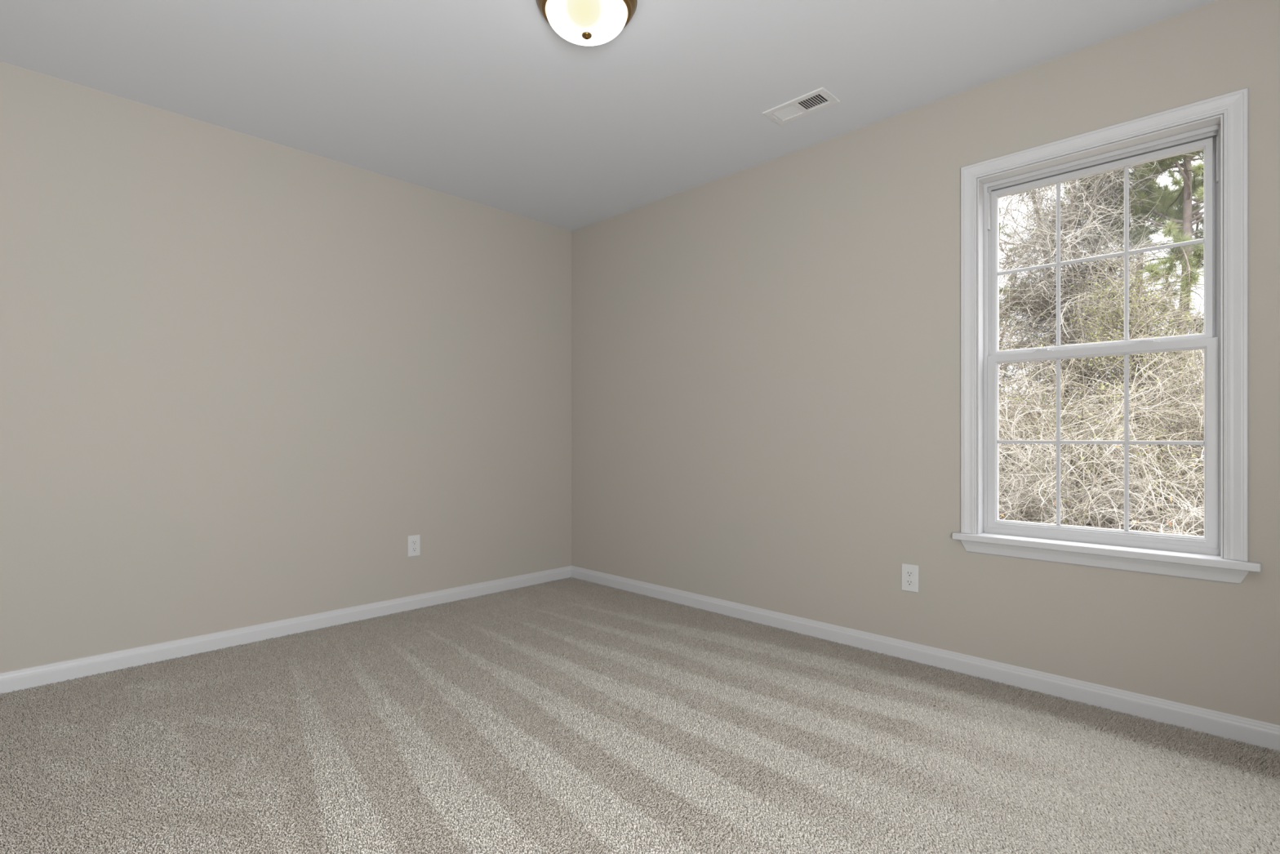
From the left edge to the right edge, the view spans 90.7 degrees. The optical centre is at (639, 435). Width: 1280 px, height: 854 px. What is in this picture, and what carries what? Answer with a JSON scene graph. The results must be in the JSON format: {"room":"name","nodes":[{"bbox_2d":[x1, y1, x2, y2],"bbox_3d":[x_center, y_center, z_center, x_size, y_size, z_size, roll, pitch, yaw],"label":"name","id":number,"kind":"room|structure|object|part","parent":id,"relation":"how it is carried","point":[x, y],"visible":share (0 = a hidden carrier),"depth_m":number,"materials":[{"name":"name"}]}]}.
{"room":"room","nodes":[
{"label":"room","id":0,"kind":"room"},
{"bbox_2d":[0,61,571,672],"bbox_3d":[-1.749,-0.225,3.276,0.160,2.440,3.770,0,0,45],"label":"wall","id":1,"kind":"structure","parent":0,"point":[239,371],"depth_m":3.01,"materials":[{"name":"beige paint"}]},
{"bbox_2d":[0,565,571,694],"bbox_3d":[-1.688,0.954,3.215,0.013,0.083,3.450,0,0,45],"label":"baseboard","id":2,"kind":"structure","parent":1,"relation":"attached to","point":[52,673],"depth_m":3.00,"materials":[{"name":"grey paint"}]},
{"bbox_2d":[408,534,420,556],"bbox_3d":[-1.294,0.628,3.619,0.009,0.119,0.073,0,0,45],"label":"wall outlet","id":3,"kind":"object","parent":1,"relation":"attached to","point":[414,541],"visible":1,"depth_m":3.62,"materials":[{"name":"white plastic"}]},
{"bbox_2d":[411,546,417,551],"bbox_3d":[-1.292,0.648,3.617,0.004,0.027,0.034,0,0,45],"label":"receptacle","id":4,"kind":"object","parent":3,"relation":"attached to","point":[413,548],"depth_m":3.62,"materials":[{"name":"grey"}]},
{"bbox_2d":[411,539,417,544],"bbox_3d":[-1.292,0.609,3.617,0.004,0.027,0.034,0,0,45],"label":"receptacle","id":5,"kind":"object","parent":3,"relation":"attached to","point":[413,541],"depth_m":3.62,"materials":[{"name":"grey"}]},
{"bbox_2d":[0,0,1216,231],"bbox_3d":[-0.212,-1.494,1.765,4.470,0.100,3.770,0,0,45],"label":"ceiling","id":6,"kind":"structure","parent":0,"point":[483,102],"depth_m":2.51,"materials":[{"name":"white paint"}]},
{"bbox_2d":[536,0,637,45],"bbox_3d":[-0.176,-1.379,2.093,0.334,0.129,0.334,0,0,45],"label":"ceiling light","id":7,"kind":"object","parent":6,"relation":"attached to","point":[580,22],"visible":1,"depth_m":2.05,"materials":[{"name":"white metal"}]},
{"bbox_2d":[762,87,839,124],"bbox_3d":[0.704,-1.484,2.772,0.297,0.100,0.153,0,0,45],"label":"ceiling vent","id":8,"kind":"object","parent":6,"relation":"in","point":[819,99],"visible":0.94,"depth_m":2.77,"materials":[{"name":"white metal"}]},
{"bbox_2d":[0,588,1279,853],"bbox_3d":[-0.212,1.056,1.765,4.470,0.120,3.770,0,0,45],"label":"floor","id":9,"kind":"structure","parent":0,"point":[470,775],"depth_m":1.80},
{"bbox_2d":[0,577,1279,853],"bbox_3d":[-0.227,0.990,1.893,3.934,0.013,3.273,0,0,45],"label":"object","id":10,"kind":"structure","parent":9,"relation":"on","point":[1069,733],"depth_m":2.00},
{"bbox_2d":[571,0,1279,724],"bbox_3d":[1.110,-0.225,2.996,4.310,2.440,0.160,0,0,45],"label":"wall","id":11,"kind":"structure","parent":0,"point":[766,356],"depth_m":2.92,"materials":[{"name":"beige paint"}]},
{"bbox_2d":[902,563,918,592],"bbox_3d":[1.194,0.628,2.795,0.073,0.119,0.009,0,0,45],"label":"wall outlet","id":12,"kind":"object","parent":11,"relation":"attached to","point":[909,572],"visible":1,"depth_m":2.79,"materials":[{"name":"white plastic"}]},
{"bbox_2d":[906,578,913,586],"bbox_3d":[1.193,0.647,2.794,0.034,0.027,0.004,0,0,45],"label":"receptacle","id":13,"kind":"object","parent":12,"relation":"attached to","point":[909,582],"depth_m":2.79,"materials":[{"name":"grey plastic"}]},
{"bbox_2d":[906,570,913,577],"bbox_3d":[1.193,0.609,2.794,0.034,0.027,0.004,0,0,45],"label":"receptacle","id":14,"kind":"object","parent":12,"relation":"attached to","point":[908,573],"depth_m":2.79,"materials":[{"name":"grey plastic"}]},
{"bbox_2d":[571,565,1279,751],"bbox_3d":[0.992,0.954,2.991,4.150,0.083,0.013,0,0,45],"label":"baseboard","id":15,"kind":"structure","parent":11,"relation":"attached to","point":[1251,731],"depth_m":2.56,"materials":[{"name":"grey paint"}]},
{"bbox_2d":[951,87,1261,583],"bbox_3d":[1.698,-0.320,2.384,0.920,1.602,0.199,0,0,45],"label":"window","id":16,"kind":"structure","parent":11,"relation":"in","point":[1187,556],"depth_m":2.29,"materials":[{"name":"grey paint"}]},
{"bbox_3d":[1.736,-0.320,2.421,0.739,1.470,0.093,0,0,45],"label":"frame","id":17,"kind":"part","parent":16,"relation":"part of","materials":[{"name":"grey plastic"}]},
{"bbox_3d":[1.734,-0.680,2.427,0.692,0.697,0.026,0,0,45],"label":"sash","id":18,"kind":"part","parent":16,"relation":"part of","materials":[{"name":"grey plastic"}]},
{"bbox_3d":[1.711,0.023,2.396,0.712,0.716,0.032,0,0,45],"label":"sash","id":19,"kind":"part","parent":16,"relation":"part of","materials":[{"name":"grey plastic"}]},
{"bbox_3d":[1.665,0.417,2.350,0.920,0.027,0.106,0,0,45],"label":"sill","id":20,"kind":"part","parent":16,"relation":"part of","materials":[{"name":"grey paint"}]},
{"label":"outside","id":21,"kind":"structure","parent":0,"visible":0},
{"bbox_3d":[22.031,-0.180,24.499,64.000,3.866,59.840,0,0,45],"label":"ground","id":22,"kind":"structure","parent":21,"visible":0},
{"bbox_2d":[999,364,1045,499],"bbox_3d":[5.182,0.214,12.827,5.390,3.002,6.443,0,0,34],"label":"thicket","id":23,"kind":"object","parent":22,"relation":"on","point":[1042,364],"visible":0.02,"depth_m":10.06,"materials":[{"name":"beige plant"}]},
{"bbox_2d":[999,197,1050,387],"bbox_3d":[9.199,-2.340,16.398,2.729,7.392,2.650,0,0,-8],"label":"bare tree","id":24,"kind":"object","parent":22,"relation":"on","point":[1000,211],"visible":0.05,"depth_m":15.78,"materials":[{"name":"grey plant"}]},
{"bbox_2d":[999,304,1056,422],"bbox_3d":[7.735,-1.387,14.510,3.044,5.944,3.921,0,0,-12],"label":"bare tree","id":25,"kind":"object","parent":22,"relation":"on","point":[1010,342],"visible":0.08,"depth_m":13.52,"materials":[{"name":"grey plant"}]},
{"bbox_2d":[999,362,1075,491],"bbox_3d":[6.678,-0.384,14.014,6.859,3.990,7.204,0,0,-10],"label":"thicket","id":26,"kind":"object","parent":22,"relation":"on","point":[1019,374],"visible":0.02,"depth_m":11.91,"materials":[{"name":"beige plant"}]},
{"bbox_2d":[999,219,1093,400],"bbox_3d":[7.890,-1.699,14.674,4.209,6.372,3.334,0,0,-9],"label":"bare tree","id":27,"kind":"object","parent":22,"relation":"on","point":[1001,246],"visible":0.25,"depth_m":14.19,"materials":[{"name":"grey plant"}]},
{"bbox_2d":[999,430,1106,522],"bbox_3d":[6.818,0.806,11.294,3.151,2.628,3.796,0,0,45],"label":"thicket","id":28,"kind":"object","parent":22,"relation":"on","point":[1040,430],"visible":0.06,"depth_m":11.07,"materials":[{"name":"beige plant"}]},
{"bbox_2d":[999,412,1146,526],"bbox_3d":[5.756,0.808,9.883,3.832,2.503,3.136,0,0,-41],"label":"thicket","id":29,"kind":"object","parent":22,"relation":"on","point":[1007,477],"visible":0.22,"depth_m":9.52,"materials":[{"name":"beige plant"}]},
{"bbox_2d":[999,177,1170,427],"bbox_3d":[8.956,-3.392,14.107,4.350,9.799,4.488,0,0,-39],"label":"bare tree","id":30,"kind":"object","parent":22,"relation":"on","point":[1027,193],"visible":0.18,"depth_m":14.05,"materials":[{"name":"grey plant"}]},
{"bbox_2d":[999,150,1200,418],"bbox_3d":[9.380,-3.920,13.427,4.879,10.764,4.619,0,0,-8],"label":"bare tree","id":31,"kind":"object","parent":22,"relation":"on","point":[1024,263],"visible":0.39,"depth_m":13.27,"materials":[{"name":"grey plant"}]},
{"bbox_2d":[999,360,1202,528],"bbox_3d":[7.157,0.011,12.012,6.757,3.260,6.329,0,0,-31],"label":"thicket","id":32,"kind":"object","parent":22,"relation":"on","point":[1010,384],"visible":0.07,"depth_m":11.47,"materials":[{"name":"beige plant"}]},
{"bbox_2d":[999,301,1204,536],"bbox_3d":[9.120,0.415,10.316,7.318,5.129,7.706,0,0,36],"label":"thicket","id":33,"kind":"object","parent":22,"relation":"on","point":[1160,358],"visible":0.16,"depth_m":10.05,"materials":[{"name":"beige plant"}]},
{"bbox_2d":[999,272,1204,535],"bbox_3d":[10.303,0.370,11.348,8.856,7.774,8.937,0,0,45],"label":"thicket","id":34,"kind":"object","parent":22,"relation":"on","point":[1041,313],"visible":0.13,"depth_m":11.58,"materials":[{"name":"beige plant"}]},
{"bbox_2d":[999,315,1204,527],"bbox_3d":[8.871,0.207,12.701,7.131,5.103,7.045,0,0,-24],"label":"thicket","id":35,"kind":"object","parent":22,"relation":"on","point":[1074,370],"visible":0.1,"depth_m":11.70,"materials":[{"name":"brown plant"}]},
{"bbox_2d":[999,158,1204,437],"bbox_3d":[9.975,-3.578,13.310,3.749,10.144,4.729,0,0,-41],"label":"bare tree","id":36,"kind":"object","parent":22,"relation":"on","point":[1091,205],"visible":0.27,"depth_m":13.10,"materials":[{"name":"grey plant"}]},
{"bbox_2d":[999,312,1204,533],"bbox_3d":[5.484,0.144,10.225,8.664,4.006,6.051,0,0,-30],"label":"thicket","id":37,"kind":"object","parent":22,"relation":"on","point":[1016,446],"visible":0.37,"depth_m":9.71,"materials":[{"name":"beige plant"}]},
{"bbox_2d":[999,411,1204,535],"bbox_3d":[6.615,1.022,9.347,3.277,2.715,4.397,0,0,-43],"label":"thicket","id":38,"kind":"object","parent":22,"relation":"on","point":[1105,523],"visible":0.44,"depth_m":9.13,"materials":[{"name":"beige plant"}]},
{"bbox_2d":[999,410,1204,535],"bbox_3d":[6.649,0.802,8.172,4.327,2.320,3.947,0,0,30],"label":"thicket","id":39,"kind":"object","parent":22,"relation":"on","point":[1193,510],"visible":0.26,"depth_m":8.39,"materials":[{"name":"beige plant"}]},
{"bbox_2d":[999,325,1204,535],"bbox_3d":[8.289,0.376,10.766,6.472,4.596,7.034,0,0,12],"label":"thicket","id":40,"kind":"object","parent":22,"relation":"on","point":[1041,345],"visible":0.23,"depth_m":9.86,"materials":[{"name":"beige plant"}]},
{"bbox_2d":[1005,295,1204,528],"bbox_3d":[9.860,-0.463,9.323,7.172,4.208,7.723,0,0,-10],"label":"thicket","id":41,"kind":"object","parent":22,"relation":"on","point":[1202,355],"visible":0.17,"depth_m":9.85,"materials":[{"name":"beige plant"}]},
{"bbox_2d":[1008,161,1204,413],"bbox_3d":[11.693,-3.868,15.340,4.316,10.258,3.697,0,0,4],"label":"pine tree","id":42,"kind":"object","parent":22,"relation":"on","point":[1176,181],"visible":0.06,"depth_m":14.70,"materials":[{"name":"green plant"}]},
{"bbox_2d":[1029,379,1204,536],"bbox_3d":[7.848,0.940,9.353,3.630,3.714,3.908,0,0,20],"label":"thicket","id":43,"kind":"object","parent":22,"relation":"on","point":[1134,464],"visible":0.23,"depth_m":9.42,"materials":[{"name":"beige plant"}]},
{"bbox_2d":[1060,149,1204,469],"bbox_3d":[11.268,-3.905,12.841,4.827,10.705,4.458,0,0,29],"label":"pine tree","id":44,"kind":"object","parent":22,"relation":"on","point":[1181,224],"visible":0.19,"depth_m":12.73,"materials":[{"name":"green plant"}]},
{"bbox_2d":[1062,236,1204,524],"bbox_3d":[9.111,-1.085,11.303,2.691,5.394,2.728,0,0,30],"label":"shrub","id":45,"kind":"object","parent":22,"relation":"on","point":[1135,308],"visible":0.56,"depth_m":11.47,"materials":[{"name":"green plant"}]},
{"bbox_2d":[1073,439,1204,536],"bbox_3d":[8.823,0.121,7.231,6.297,3.189,4.623,0,0,29],"label":"thicket","id":46,"kind":"object","parent":22,"relation":"on","point":[1200,492],"visible":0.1,"depth_m":8.30,"materials":[{"name":"beige plant"}]},
{"bbox_2d":[1145,327,1204,393],"bbox_3d":[12.278,-2.524,10.739,4.512,8.595,4.714,0,0,-12],"label":"bare tree","id":47,"kind":"object","parent":22,"relation":"on","point":[1201,327],"visible":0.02,"depth_m":11.75,"materials":[{"name":"grey plant"}]},
{"bbox_2d":[1173,164,1204,197],"bbox_3d":[14.117,-5.064,11.907,4.812,12.796,4.608,0,0,0],"label":"pine tree","id":48,"kind":"object","parent":22,"relation":"on","point":[1194,165],"visible":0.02,"depth_m":14.06,"materials":[{"name":"green plant"}]}
]}

